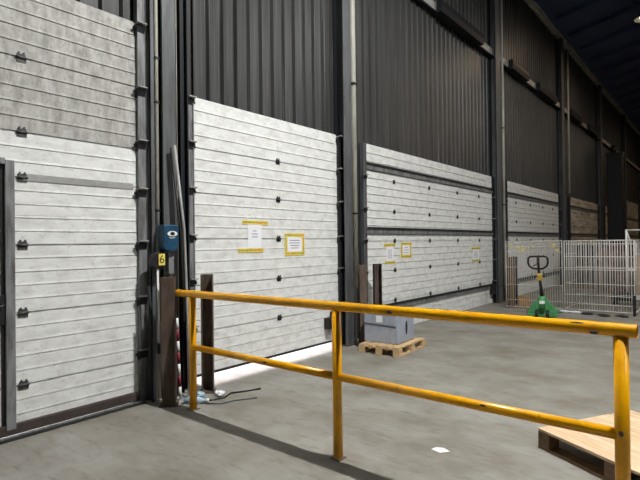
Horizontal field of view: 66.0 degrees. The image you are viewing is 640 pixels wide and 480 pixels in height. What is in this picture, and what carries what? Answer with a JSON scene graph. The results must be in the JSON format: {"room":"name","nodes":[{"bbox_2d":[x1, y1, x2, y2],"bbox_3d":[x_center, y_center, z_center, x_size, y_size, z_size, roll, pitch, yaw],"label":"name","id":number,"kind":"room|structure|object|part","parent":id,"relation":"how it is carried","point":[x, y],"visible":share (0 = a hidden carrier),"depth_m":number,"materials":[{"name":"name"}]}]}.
{"room":"distribution center","nodes":[
{"label":"distribution center","id":0,"kind":"room"},
{"bbox_2d":[0,281,639,479],"bbox_3d":[21.177,1.512,16.247,40.000,0.200,72.000,-1,-1,39],"label":"floor","id":1,"kind":"structure","parent":0,"point":[285,432],"depth_m":4.35,"materials":[{"name":"concrete"}]},
{"bbox_2d":[147,286,154,402],"bbox_3d":[-1.651,1.022,4.827,0.066,1.140,0.067,0,0,-28],"label":"hose","id":2,"kind":"object","parent":1,"relation":"on","point":[148,287],"visible":1,"depth_m":4.81,"materials":[{"name":"black rubber"}]},
{"bbox_2d":[146,0,156,399],"bbox_3d":[-1.750,-2.720,5.008,0.105,8.650,0.050,-1,-1,39],"label":"corner angle","id":3,"kind":"object","parent":1,"relation":"on","point":[149,3],"visible":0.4,"depth_m":4.96,"materials":[{"name":"grey metal"}]},
{"bbox_2d":[153,0,160,398],"bbox_3d":[-1.695,-2.721,5.030,0.088,8.650,0.048,-1,-1,39],"label":"conduit","id":4,"kind":"object","parent":1,"relation":"on","point":[155,6],"visible":0.82,"depth_m":4.99,"materials":[{"name":"metal"}]},
{"bbox_2d":[157,0,178,396],"bbox_3d":[-1.633,-2.776,5.135,0.214,8.760,0.155,-1,-1,39],"label":"steel column","id":5,"kind":"structure","parent":1,"relation":"on","point":[166,30],"depth_m":5.08,"materials":[{"name":"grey metal"}]},
{"bbox_2d":[160,0,163,276],"bbox_3d":[-1.627,-2.732,5.036,0.016,8.630,0.016,-1,-1,39],"label":"power cable","id":6,"kind":"object","parent":5,"relation":"attached to","point":[160,0],"visible":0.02,"depth_m":5.02,"materials":[{"name":"grey plastic"}]},
{"bbox_2d":[158,225,177,273],"bbox_3d":[-1.527,0.094,4.972,0.116,0.495,0.170,-1,-1,39],"label":"control box","id":7,"kind":"object","parent":5,"relation":"attached to","point":[167,234],"visible":1,"depth_m":4.94,"materials":[{"name":"blue"}]},
{"bbox_2d":[149,252,165,353],"bbox_3d":[-1.605,0.620,4.879,0.082,1.005,0.170,-1,-1,39],"label":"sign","id":8,"kind":"object","parent":7,"relation":"hanging from","point":[157,260],"visible":1,"depth_m":4.86,"materials":[{"name":"black"}]},
{"bbox_3d":[-1.598,0.652,4.870,0.023,0.740,0.021,-1,-1,39],"label":"cord","id":9,"kind":"part","parent":8,"relation":"part of","materials":[{"name":"white plastic"}]},
{"bbox_3d":[-1.566,0.194,4.878,0.005,0.115,0.070,-1,-1,39],"label":"number plate","id":10,"kind":"part","parent":8,"relation":"part of","materials":[{"name":"yellow plastic"}]},
{"bbox_2d":[175,0,178,320],"bbox_3d":[-1.512,-2.722,5.152,0.012,8.650,0.012,-1,-1,39],"label":"power cable","id":11,"kind":"object","parent":5,"relation":"attached to","point":[175,0],"visible":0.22,"depth_m":5.14,"materials":[{"name":"rubber"}]},
{"bbox_2d":[159,277,178,407],"bbox_3d":[-1.467,0.980,4.782,0.170,1.240,0.140,-1,0,-9],"label":"post","id":12,"kind":"object","parent":1,"relation":"on","point":[167,284],"visible":1,"depth_m":4.73,"materials":[{"name":"brown metal"}]},
{"bbox_3d":[-1.460,1.594,4.778,0.170,0.012,0.140,-1,0,-9],"label":"plate","id":13,"kind":"part","parent":12,"relation":"part of","materials":[{"name":"brown metal"}]},
{"bbox_2d":[176,318,181,397],"bbox_3d":[-1.412,1.180,4.927,0.056,0.801,0.027,0,0,-38],"label":"striped pole","id":14,"kind":"object","parent":1,"relation":"on","point":[177,321],"visible":0.98,"depth_m":4.92,"materials":[{"name":"white"}]},
{"bbox_2d":[170,145,189,395],"bbox_3d":[-1.421,0.306,5.026,0.183,2.552,0.048,-1,0,-2],"label":"batten","id":15,"kind":"object","parent":1,"relation":"on","point":[174,146],"visible":0.92,"depth_m":5.02,"materials":[{"name":"black metal"}]},
{"bbox_2d":[175,0,189,392],"bbox_3d":[-1.490,-2.722,5.296,0.120,8.650,0.135,-1,-1,39],"label":"channel","id":16,"kind":"object","parent":1,"relation":"on","point":[181,5],"visible":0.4,"depth_m":5.32,"materials":[{"name":"black metal"}]},
{"bbox_2d":[183,397,208,403],"bbox_3d":[-1.207,1.565,4.817,0.240,0.064,0.061,-1,0,-1],"label":"plastic bottle","id":17,"kind":"object","parent":1,"relation":"on","point":[186,400],"visible":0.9,"depth_m":4.80,"materials":[{"name":"blue plastic"}]},
{"bbox_2d":[197,391,204,397],"bbox_3d":[-1.224,1.562,4.964,0.141,0.072,0.144,-1,-1,39],"label":"wrapper","id":18,"kind":"object","parent":1,"relation":"on","point":[199,393],"visible":0.49,"depth_m":4.94,"materials":[{"name":"blue plastic"}]},
{"bbox_2d":[200,274,216,393],"bbox_3d":[-1.188,0.982,5.207,0.165,1.235,0.160,-1,0,-9],"label":"post","id":19,"kind":"object","parent":1,"relation":"on","point":[206,280],"visible":0.89,"depth_m":5.25,"materials":[{"name":"brown metal"}]},
{"bbox_3d":[-1.181,1.593,5.203,0.165,0.012,0.160,-1,0,-9],"label":"plate","id":20,"kind":"part","parent":19,"relation":"part of","materials":[{"name":"brown metal"}]},
{"bbox_2d":[215,390,224,395],"bbox_3d":[-1.024,1.566,5.047,0.109,0.061,0.117,-1,0,-18],"label":"crumpled paper","id":21,"kind":"object","parent":1,"relation":"on","point":[217,393],"visible":1,"depth_m":5.02,"materials":[{"name":"white paper"}]},
{"bbox_2d":[205,397,256,403],"bbox_3d":[-0.865,1.587,4.846,0.510,0.012,0.072,-1,0,-18],"label":"cable","id":22,"kind":"object","parent":1,"relation":"on","point":[253,397],"visible":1,"depth_m":4.86,"materials":[{"name":"grey rubber"}]},
{"bbox_2d":[204,388,260,401],"bbox_3d":[-0.905,1.587,5.079,0.657,0.016,0.102,0,-1,-43],"label":"loose cable","id":23,"kind":"object","parent":1,"relation":"on","point":[256,388],"visible":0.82,"depth_m":5.12,"materials":[{"name":"black rubber"}]},
{"bbox_2d":[332,0,354,346],"bbox_3d":[0.344,-2.783,7.536,0.214,8.760,0.195,-1,-1,39],"label":"steel column","id":24,"kind":"structure","parent":1,"relation":"on","point":[342,119],"depth_m":7.50,"materials":[{"name":"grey metal"}]},
{"bbox_2d":[350,0,358,287],"bbox_3d":[0.481,-3.159,7.626,0.157,7.790,0.106,-1,-1,39],"label":"downpipe","id":25,"kind":"object","parent":24,"relation":"attached to","point":[352,2],"visible":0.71,"depth_m":7.56,"materials":[{"name":"metal"}]},
{"bbox_2d":[357,265,366,345],"bbox_3d":[0.646,0.986,7.450,0.155,1.215,0.160,-1,0,-9],"label":"post","id":26,"kind":"object","parent":1,"relation":"on","point":[362,269],"visible":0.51,"depth_m":7.39,"materials":[{"name":"brown metal"}]},
{"bbox_2d":[373,264,381,304],"bbox_3d":[0.915,0.985,7.824,0.160,1.215,0.160,-1,0,-9],"label":"post","id":27,"kind":"object","parent":1,"relation":"on","point":[377,268],"visible":0.52,"depth_m":7.87,"materials":[{"name":"brown metal"}]},
{"bbox_2d":[359,337,425,357],"bbox_3d":[1.061,1.524,7.167,0.640,0.125,0.860,-1,0,36],"label":"pallet","id":28,"kind":"object","parent":1,"relation":"on","point":[380,348],"visible":0.73,"depth_m":6.94,"materials":[{"name":"brown wood"}]},
{"bbox_2d":[364,313,413,344],"bbox_3d":[1.017,1.240,7.223,0.546,0.445,0.566,-1,0,36],"label":"crate","id":29,"kind":"object","parent":28,"relation":"on","point":[395,330],"visible":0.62,"depth_m":7.01,"materials":[{"name":"grey"}]},
{"bbox_2d":[175,289,637,479],"bbox_3d":[0.084,1.005,3.596,3.792,1.138,0.092,-1,-1,39],"label":"safety railing","id":30,"kind":"object","parent":1,"relation":"on","point":[621,333],"visible":1,"depth_m":3.02,"materials":[{"name":"yellow metal"}]},
{"bbox_3d":[-1.201,1.061,4.654,0.068,1.070,0.067,-1,-1,39],"label":"post","id":31,"kind":"part","parent":30,"relation":"part of","materials":[{"name":"yellow metal"}]},
{"bbox_3d":[-0.539,0.997,4.108,1.677,0.058,0.058,-1,-1,39],"label":"rail","id":32,"kind":"part","parent":30,"relation":"part of","materials":[{"name":"yellow metal"}]},
{"bbox_3d":[0.125,1.038,3.562,0.068,1.070,0.067,-1,-1,39],"label":"post","id":33,"kind":"part","parent":30,"relation":"part of","materials":[{"name":"yellow metal"}]},
{"bbox_3d":[0.131,1.570,3.559,0.092,0.006,0.092,-1,-1,39],"label":"plate","id":34,"kind":"part","parent":30,"relation":"part of","materials":[{"name":"brown metal"}]},
{"bbox_3d":[0.078,0.480,3.599,3.792,0.088,0.068,-1,-1,39],"label":"rail","id":35,"kind":"part","parent":30,"relation":"part of","materials":[{"name":"yellow metal"}]},
{"bbox_3d":[0.809,0.974,2.999,1.734,0.058,0.058,-1,-1,39],"label":"rail","id":36,"kind":"part","parent":30,"relation":"part of","materials":[{"name":"yellow metal"}]},
{"bbox_3d":[1.494,1.014,2.435,0.068,1.070,0.067,-1,-1,39],"label":"post","id":37,"kind":"part","parent":30,"relation":"part of","materials":[{"name":"yellow metal"}]},
{"bbox_2d":[432,447,449,452],"bbox_3d":[0.902,1.561,3.664,0.087,0.005,0.119,0,0,-36],"label":"paper scrap","id":38,"kind":"object","parent":1,"relation":"on","point":[438,449],"visible":1,"depth_m":3.67,"materials":[{"name":"paper"}]},
{"bbox_2d":[487,0,503,302],"bbox_3d":[4.468,-2.797,12.544,0.214,8.760,0.300,-1,-1,39],"label":"steel column","id":39,"kind":"structure","parent":1,"relation":"on","point":[492,5],"depth_m":12.52,"materials":[{"name":"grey metal"}]},
{"bbox_2d":[500,0,505,300],"bbox_3d":[4.763,-2.743,12.884,0.125,8.650,0.079,-1,-1,39],"label":"downpipe","id":40,"kind":"object","parent":39,"relation":"attached to","point":[501,2],"visible":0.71,"depth_m":12.85,"materials":[{"name":"metal"}]},
{"bbox_2d":[507,257,514,306],"bbox_3d":[4.526,0.992,11.691,0.160,1.170,0.160,-1,0,-9],"label":"post","id":41,"kind":"object","parent":1,"relation":"on","point":[511,294],"visible":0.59,"depth_m":11.64,"materials":[{"name":"brown wood"}]},
{"bbox_2d":[514,257,517,304],"bbox_3d":[4.774,0.991,12.070,0.130,1.170,0.160,-1,0,-9],"label":"post","id":42,"kind":"object","parent":1,"relation":"on","point":[515,258],"visible":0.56,"depth_m":12.01,"materials":[{"name":"metal"}]},
{"bbox_2d":[518,295,529,306],"bbox_3d":[4.820,1.443,11.645,0.260,0.260,0.060,-1,0,9],"label":"cardboard box","id":43,"kind":"object","parent":1,"relation":"on","point":[520,297],"visible":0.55,"depth_m":11.62,"materials":[{"name":"brown cardboard"}]},
{"bbox_2d":[505,240,562,309],"bbox_3d":[4.843,0.792,11.183,1.190,1.555,0.015,-1,0,31],"label":"mesh fence","id":44,"kind":"object","parent":1,"relation":"on","point":[528,246],"visible":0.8,"depth_m":11.18,"materials":[{"name":"silver metal"}]},
{"bbox_2d":[527,255,556,317],"bbox_3d":[4.669,0.936,10.341,0.540,1.259,1.390,-1,0,25],"label":"jack","id":45,"kind":"object","parent":1,"relation":"on","point":[541,307],"visible":0.98,"depth_m":9.79,"materials":[{"name":"green metal"}]},
{"bbox_3d":[4.335,0.472,9.806,0.399,0.331,0.063,-1,0,25],"label":"handle","id":46,"kind":"part","parent":45,"relation":"part of","materials":[{"name":"black metal"}]},
{"bbox_2d":[555,37,567,283],"bbox_3d":[8.609,-2.812,17.574,0.214,8.760,0.350,-1,-1,39],"label":"steel column","id":47,"kind":"structure","parent":1,"relation":"on","point":[559,44],"depth_m":17.56,"materials":[{"name":"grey metal"}]},
{"bbox_2d":[570,245,595,288],"bbox_3d":[8.683,0.853,16.039,0.954,1.408,0.860,-1,0,28],"label":"load","id":48,"kind":"object","parent":1,"relation":"on","point":[574,248],"visible":0.31,"depth_m":15.73,"materials":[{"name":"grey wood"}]},
{"bbox_2d":[581,312,592,314],"bbox_3d":[5.567,1.527,10.252,0.254,0.056,0.134,-1,-1,39],"label":"litter","id":49,"kind":"object","parent":1,"relation":"on","point":[584,313],"visible":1,"depth_m":10.23,"materials":[{"name":"black plastic"}]},
{"bbox_2d":[538,410,639,479],"bbox_3d":[2.318,1.472,3.321,1.000,0.147,1.216,-1,0,-21],"label":"pallet","id":50,"kind":"object","parent":1,"relation":"on","point":[549,437],"visible":0.65,"depth_m":3.47,"materials":[{"name":"brown light wood"}]},
{"bbox_2d":[595,85,603,244],"bbox_3d":[13.062,-2.827,22.982,0.214,8.760,0.400,-1,-1,39],"label":"steel column","id":51,"kind":"structure","parent":1,"relation":"on","point":[598,89],"depth_m":22.98,"materials":[{"name":"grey metal"}]},
{"bbox_2d":[564,240,639,316],"bbox_3d":[6.203,0.775,10.794,1.336,1.551,1.168,-1,-1,39],"label":"wire cage","id":52,"kind":"object","parent":1,"relation":"on","point":[570,267],"visible":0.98,"depth_m":10.42,"materials":[{"name":"white metal"}]},
{"bbox_3d":[5.712,0.784,11.232,0.018,1.550,1.116,-1,-1,39],"label":"edge frame","id":53,"kind":"part","parent":52,"relation":"part of","materials":[{"name":"silver metal"}]},
{"bbox_3d":[6.351,1.333,9.950,0.050,0.420,0.050,-1,-1,39],"label":"corner post","id":54,"kind":"part","parent":52,"relation":"part of","materials":[{"name":"metal"}]},
{"bbox_2d":[605,145,624,244],"bbox_3d":[13.475,-1.381,22.451,0.760,5.850,0.720,-1,-1,39],"label":"pillar","id":55,"kind":"structure","parent":1,"relation":"on","point":[615,160],"depth_m":22.24,"materials":[{"name":"black metal"}]},
{"bbox_2d":[611,145,616,152],"bbox_3d":[13.404,-4.130,22.501,0.240,0.350,0.228,-1,-1,39],"label":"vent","id":56,"kind":"object","parent":55,"relation":"attached to","point":[614,147],"depth_m":22.41,"materials":[{"name":"black"}]},
{"bbox_2d":[594,244,637,297],"bbox_3d":[8.112,0.833,13.531,1.009,1.429,0.959,-1,0,28],"label":"load","id":57,"kind":"object","parent":1,"relation":"on","point":[611,245],"visible":0.42,"depth_m":13.16,"materials":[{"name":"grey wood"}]},
{"bbox_2d":[614,314,628,316],"bbox_3d":[6.040,1.517,9.862,0.258,0.058,0.132,-1,-1,39],"label":"litter","id":58,"kind":"object","parent":1,"relation":"on","point":[618,315],"visible":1,"depth_m":9.83,"materials":[{"name":"black plastic"}]},
{"bbox_2d":[621,114,627,242],"bbox_3d":[17.606,-2.843,28.501,0.214,8.760,0.400,-1,-1,39],"label":"steel column","id":59,"kind":"structure","parent":1,"relation":"on","point":[623,117],"depth_m":28.49,"materials":[{"name":"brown metal"}]},
{"bbox_2d":[610,291,639,304],"bbox_3d":[7.485,1.389,11.334,1.350,0.300,0.620,-1,0,37],"label":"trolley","id":60,"kind":"object","parent":1,"relation":"on","point":[620,293],"visible":0.7,"depth_m":11.41,"materials":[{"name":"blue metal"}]},
{"bbox_2d":[636,254,639,294],"bbox_3d":[7.655,0.787,11.232,0.700,0.899,0.560,-1,0,37],"label":"cardboard box","id":61,"kind":"object","parent":60,"relation":"on","point":[638,255],"visible":0.69,"depth_m":11.21,"materials":[{"name":"brown cardboard"}]},
{"bbox_2d":[625,229,639,301],"bbox_3d":[8.018,0.634,12.167,0.802,1.810,0.044,-1,0,34],"label":"rack","id":62,"kind":"object","parent":1,"relation":"on","point":[626,230],"visible":0.75,"depth_m":12.36,"materials":[{"name":"white metal"}]},
{"bbox_2d":[637,135,639,228],"bbox_3d":[22.056,-2.859,33.905,0.214,8.760,0.400,-1,-1,39],"label":"steel column","id":63,"kind":"structure","parent":1,"relation":"on","point":[638,136],"depth_m":33.93,"materials":[{"name":"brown metal"}]},
{"bbox_2d":[75,0,637,339],"bbox_3d":[12.827,-2.919,23.109,0.300,8.950,72.000,-1,-1,39],"label":"wall","id":64,"kind":"structure","parent":0,"point":[422,89],"depth_m":9.40,"materials":[{"name":"grey metal"}]},
{"bbox_2d":[0,400,146,444],"bbox_3d":[-2.680,1.605,3.707,0.063,0.004,3.010,-1,-1,39],"label":"trim","id":65,"kind":"structure","parent":64,"relation":"attached to","point":[143,402],"depth_m":4.30,"materials":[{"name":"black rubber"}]},
{"bbox_2d":[0,0,149,438],"bbox_3d":[-2.776,-0.582,3.751,0.141,4.380,3.205,-1,-1,39],"label":"door","id":66,"kind":"structure","parent":64,"relation":"in","point":[74,242],"depth_m":4.43,"materials":[{"name":"paint"}]},
{"bbox_3d":[-2.532,0.446,4.027,0.040,2.202,0.073,-1,-1,39],"label":"wicket frame","id":67,"kind":"part","parent":66,"relation":"part of","materials":[{"name":"metal"}]},
{"bbox_3d":[-2.817,-1.856,3.798,0.053,0.655,2.990,-1,-1,39],"label":"panel","id":68,"kind":"part","parent":66,"relation":"part of","materials":[{"name":"white metal"}]},
{"bbox_3d":[-2.810,-1.221,3.793,0.053,0.637,2.990,-1,-1,39],"label":"panel","id":69,"kind":"part","parent":66,"relation":"part of","materials":[{"name":"white metal"}]},
{"bbox_3d":[-2.804,-0.718,3.790,0.053,0.391,2.990,-1,-1,39],"label":"panel","id":70,"kind":"part","parent":66,"relation":"part of","materials":[{"name":"paint"}]},
{"bbox_3d":[-2.792,0.320,3.783,0.053,0.576,2.990,-1,-1,39],"label":"panel","id":71,"kind":"part","parent":66,"relation":"part of","materials":[{"name":"paint"}]},
{"bbox_3d":[-2.785,0.902,3.779,0.053,0.611,2.990,-1,-1,39],"label":"panel","id":72,"kind":"part","parent":66,"relation":"part of","materials":[{"name":"paint"}]},
{"bbox_3d":[-2.779,1.380,3.776,0.053,0.366,2.990,-1,-1,39],"label":"panel","id":73,"kind":"part","parent":66,"relation":"part of","materials":[{"name":"paint"}]},
{"bbox_3d":[-2.798,-0.245,3.787,0.053,0.576,2.990,-1,-1,39],"label":"panel","id":74,"kind":"part","parent":66,"relation":"part of","materials":[{"name":"paint"}]},
{"bbox_3d":[-1.797,-2.157,4.935,0.086,0.024,0.095,-1,-1,39],"label":"plate","id":75,"kind":"part","parent":66,"relation":"part of","materials":[{"name":"grey metal"}]},
{"bbox_3d":[-1.789,-1.518,4.931,0.086,0.024,0.095,-1,-1,39],"label":"plate","id":76,"kind":"part","parent":66,"relation":"part of","materials":[{"name":"grey metal"}]},
{"bbox_3d":[-1.783,-0.988,4.927,0.086,0.024,0.095,-1,-1,39],"label":"plate","id":77,"kind":"part","parent":66,"relation":"part of","materials":[{"name":"grey metal"}]},
{"bbox_2d":[184,95,344,376],"bbox_3d":[-0.555,0.002,6.429,0.150,3.197,2.830,-1,-1,39],"label":"door","id":78,"kind":"structure","parent":64,"relation":"in","point":[244,165],"depth_m":6.27,"materials":[{"name":"paint"}]},
{"bbox_2d":[238,220,267,252],"bbox_3d":[-0.825,-0.043,6.133,0.004,0.397,0.510,-1,-1,39],"label":"notice","id":79,"kind":"object","parent":78,"relation":"attached to","point":[254,227],"visible":1,"depth_m":6.14,"materials":[{"name":"white paper"}]},
{"bbox_3d":[-0.575,1.254,6.455,0.053,0.491,2.630,-1,-1,39],"label":"panel","id":80,"kind":"part","parent":78,"relation":"part of","materials":[{"name":"paint"}]},
{"bbox_3d":[-0.605,-1.313,6.473,0.053,0.566,2.630,-1,-1,39],"label":"panel","id":81,"kind":"part","parent":78,"relation":"part of","materials":[{"name":"paint"}]},
{"bbox_3d":[-0.599,-0.785,6.469,0.053,0.511,2.630,-1,-1,39],"label":"panel","id":82,"kind":"part","parent":78,"relation":"part of","materials":[{"name":"paint"}]},
{"bbox_3d":[-0.593,-0.278,6.465,0.053,0.526,2.630,-1,-1,39],"label":"panel","id":83,"kind":"part","parent":78,"relation":"part of","materials":[{"name":"paint"}]},
{"bbox_3d":[-0.587,0.239,6.462,0.053,0.531,2.630,-1,-1,39],"label":"panel","id":84,"kind":"part","parent":78,"relation":"part of","materials":[{"name":"paint"}]},
{"bbox_3d":[-0.581,0.757,6.458,0.053,0.526,2.630,-1,-1,39],"label":"panel","id":85,"kind":"part","parent":78,"relation":"part of","materials":[{"name":"paint"}]},
{"bbox_2d":[285,233,304,255],"bbox_3d":[-0.343,0.059,6.717,0.004,0.305,0.395,-1,-1,39],"label":"notice","id":86,"kind":"object","parent":78,"relation":"attached to","point":[294,242],"visible":1,"depth_m":6.71,"materials":[{"name":"white paper"}]},
{"bbox_2d":[359,142,496,323],"bbox_3d":[2.551,-0.004,10.202,0.150,3.187,5.875,-1,-1,39],"label":"door","id":87,"kind":"structure","parent":64,"relation":"in","point":[444,211],"depth_m":9.72,"materials":[{"name":"paint"}]},
{"bbox_2d":[384,243,394,263],"bbox_3d":[1.218,0.240,8.609,0.004,0.358,0.380,-1,-1,39],"label":"notice","id":88,"kind":"object","parent":87,"relation":"attached to","point":[389,247],"visible":1,"depth_m":8.62,"materials":[{"name":"white paper"}]},
{"bbox_2d":[401,242,411,257],"bbox_3d":[1.586,0.184,9.057,0.004,0.289,0.380,-1,-1,39],"label":"notice","id":89,"kind":"object","parent":87,"relation":"attached to","point":[406,252],"visible":1,"depth_m":9.06,"materials":[{"name":"white paper"}]},
{"bbox_3d":[2.502,-1.314,10.246,0.053,0.566,5.675,-1,-1,39],"label":"panel","id":90,"kind":"part","parent":87,"relation":"part of","materials":[{"name":"paint"}]},
{"bbox_3d":[2.508,-0.771,10.242,0.053,0.541,5.675,-1,-1,39],"label":"panel","id":91,"kind":"part","parent":87,"relation":"part of","materials":[{"name":"paint"}]},
{"bbox_3d":[2.514,-0.249,10.238,0.053,0.525,5.675,-1,-1,39],"label":"panel","id":92,"kind":"part","parent":87,"relation":"part of","materials":[{"name":"paint"}]},
{"bbox_3d":[2.520,0.266,10.235,0.053,0.527,5.675,-1,-1,39],"label":"panel","id":93,"kind":"part","parent":87,"relation":"part of","materials":[{"name":"paint"}]},
{"bbox_3d":[2.526,0.789,10.231,0.053,0.541,5.675,-1,-1,39],"label":"panel","id":94,"kind":"part","parent":87,"relation":"part of","materials":[{"name":"paint"}]},
{"bbox_3d":[2.533,1.317,10.228,0.053,0.537,5.675,-1,-1,39],"label":"panel","id":95,"kind":"part","parent":87,"relation":"part of","materials":[{"name":"paint"}]},
{"bbox_2d":[471,247,479,261],"bbox_3d":[3.657,0.332,11.569,0.004,0.332,0.510,-1,-1,39],"label":"notice","id":96,"kind":"object","parent":87,"relation":"attached to","point":[475,249],"visible":1,"depth_m":11.56,"materials":[{"name":"white paper"}]},
{"bbox_2d":[414,0,639,171],"bbox_3d":[16.467,-4.784,27.231,0.110,0.210,57.000,-1,-1,39],"label":"wall rail","id":97,"kind":"object","parent":64,"relation":"attached to","point":[430,6],"visible":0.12,"depth_m":12.93,"materials":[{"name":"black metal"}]},
{"bbox_2d":[437,0,483,45],"bbox_3d":[3.126,-4.773,10.852,0.146,0.340,2.250,-1,-1,39],"label":"box","id":98,"kind":"object","parent":97,"relation":"attached to","point":[447,12],"visible":1,"depth_m":10.64,"materials":[{"name":"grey metal"}]},
{"bbox_2d":[509,59,529,81],"bbox_3d":[5.604,-4.782,13.863,0.146,0.340,1.450,-1,-1,39],"label":"box","id":99,"kind":"object","parent":97,"relation":"attached to","point":[514,66],"visible":1,"depth_m":13.70,"materials":[{"name":"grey metal"}]},
{"bbox_2d":[537,82,557,103],"bbox_3d":[7.400,-4.788,16.044,0.146,0.340,2.000,-1,-1,39],"label":"box","id":100,"kind":"object","parent":97,"relation":"attached to","point":[541,88],"visible":1,"depth_m":15.83,"materials":[{"name":"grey metal"}]},
{"bbox_2d":[569,109,582,123],"bbox_3d":[9.879,-4.797,19.055,0.146,0.340,1.800,-1,-1,39],"label":"box","id":101,"kind":"object","parent":97,"relation":"attached to","point":[572,113],"visible":1,"depth_m":18.85,"materials":[{"name":"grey metal"}]},
{"bbox_2d":[588,124,599,136],"bbox_3d":[12.009,-4.804,21.641,0.146,0.340,1.900,-1,-1,39],"label":"box","id":102,"kind":"object","parent":97,"relation":"attached to","point":[591,129],"visible":1,"depth_m":21.37,"materials":[{"name":"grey metal"}]},
{"bbox_2d":[505,180,562,294],"bbox_3d":[6.712,-0.018,15.264,0.138,3.187,5.590,-1,-1,39],"label":"door","id":103,"kind":"structure","parent":64,"relation":"in","point":[532,214],"depth_m":14.96,"materials":[{"name":"paint"}]},
{"bbox_3d":[6.667,-1.328,15.304,0.053,0.566,5.390,-1,-1,39],"label":"panel","id":104,"kind":"part","parent":103,"relation":"part of","materials":[{"name":"paint"}]},
{"bbox_3d":[6.673,-0.786,15.300,0.053,0.541,5.390,-1,-1,39],"label":"panel","id":105,"kind":"part","parent":103,"relation":"part of","materials":[{"name":"paint"}]},
{"bbox_3d":[6.679,-0.264,15.297,0.053,0.525,5.390,-1,-1,39],"label":"panel","id":106,"kind":"part","parent":103,"relation":"part of","materials":[{"name":"paint"}]},
{"bbox_3d":[6.685,0.251,15.293,0.053,0.527,5.390,-1,-1,39],"label":"panel","id":107,"kind":"part","parent":103,"relation":"part of","materials":[{"name":"paint"}]},
{"bbox_3d":[6.691,0.774,15.290,0.053,0.541,5.390,-1,-1,39],"label":"panel","id":108,"kind":"part","parent":103,"relation":"part of","materials":[{"name":"paint"}]},
{"bbox_3d":[6.698,1.304,15.286,0.053,0.541,5.390,-1,-1,39],"label":"panel","id":109,"kind":"part","parent":103,"relation":"part of","materials":[{"name":"paint"}]},
{"bbox_2d":[566,49,570,192],"bbox_3d":[9.222,-4.409,18.302,0.066,5.350,0.066,0,0,-28],"label":"downpipe","id":110,"kind":"object","parent":64,"relation":"attached to","point":[567,61],"visible":1,"depth_m":18.27,"materials":[{"name":"grey metal"}]},
{"bbox_2d":[523,0,639,134],"bbox_3d":[12.945,-7.331,23.000,0.140,0.230,72.000,-1,-1,39],"label":"trim","id":111,"kind":"structure","parent":64,"relation":"attached to","point":[532,4],"depth_m":19.35,"materials":[{"name":"grey metal"}]},
{"bbox_2d":[567,197,600,281],"bbox_3d":[11.126,-0.041,20.626,0.138,3.202,5.600,-1,-1,39],"label":"door","id":112,"kind":"structure","parent":64,"relation":"in","point":[583,216],"depth_m":20.28,"materials":[{"name":"metal"}]},
{"bbox_3d":[11.081,-1.351,20.666,0.053,0.581,5.400,-1,-1,39],"label":"panel","id":113,"kind":"part","parent":112,"relation":"part of","materials":[{"name":"white metal"}]},
{"bbox_3d":[11.088,-0.801,20.662,0.053,0.541,5.400,-1,-1,39],"label":"panel","id":114,"kind":"part","parent":112,"relation":"part of","materials":[{"name":"metal"}]},
{"bbox_3d":[11.094,-0.279,20.658,0.053,0.525,5.400,-1,-1,39],"label":"panel","id":115,"kind":"part","parent":112,"relation":"part of","materials":[{"name":"white metal"}]},
{"bbox_3d":[11.100,0.236,20.655,0.053,0.527,5.400,-1,-1,39],"label":"panel","id":116,"kind":"part","parent":112,"relation":"part of","materials":[{"name":"white metal"}]},
{"bbox_2d":[603,206,607,244],"bbox_3d":[15.448,-0.061,25.875,0.138,3.212,5.400,-1,-1,39],"label":"door","id":117,"kind":"structure","parent":64,"relation":"in","point":[605,207],"depth_m":24.15,"materials":[{"name":"metal"}]},
{"bbox_2d":[627,201,639,253],"bbox_3d":[19.800,-0.426,31.168,0.138,3.912,5.505,-1,-1,39],"label":"door","id":118,"kind":"structure","parent":64,"relation":"in","point":[633,214],"depth_m":31.50,"materials":[{"name":"metal"}]},
{"bbox_3d":[19.750,-2.026,31.207,0.053,0.711,5.300,-1,-1,39],"label":"panel","id":119,"kind":"part","parent":118,"relation":"part of","materials":[{"name":"white metal"}]},
{"bbox_3d":[19.757,-1.386,31.203,0.053,0.591,5.300,-1,-1,39],"label":"panel","id":120,"kind":"part","parent":118,"relation":"part of","materials":[{"name":"white metal"}]},
{"bbox_3d":[19.764,-0.831,31.199,0.053,0.541,5.300,-1,-1,39],"label":"panel","id":121,"kind":"part","parent":118,"relation":"part of","materials":[{"name":"white metal"}]},
{"bbox_3d":[19.770,-0.309,31.196,0.053,0.525,5.300,-1,-1,39],"label":"panel","id":122,"kind":"part","parent":118,"relation":"part of","materials":[{"name":"white metal"}]},
{"bbox_2d":[535,0,639,130],"bbox_3d":[24.318,-9.146,13.630,30.740,3.145,72.600,-1,-1,39],"label":"ceiling","id":123,"kind":"structure","parent":0,"point":[605,34],"depth_m":18.77,"materials":[{"name":"grey metal"}]},
{"bbox_2d":[634,11,639,22],"bbox_3d":[10.142,-7.444,15.463,0.520,1.118,0.520,-1,-1,39],"label":"lamp","id":124,"kind":"object","parent":123,"relation":"hanging from","point":[637,18],"visible":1,"depth_m":15.66,"materials":[{"name":"grey metal"}]}
]}

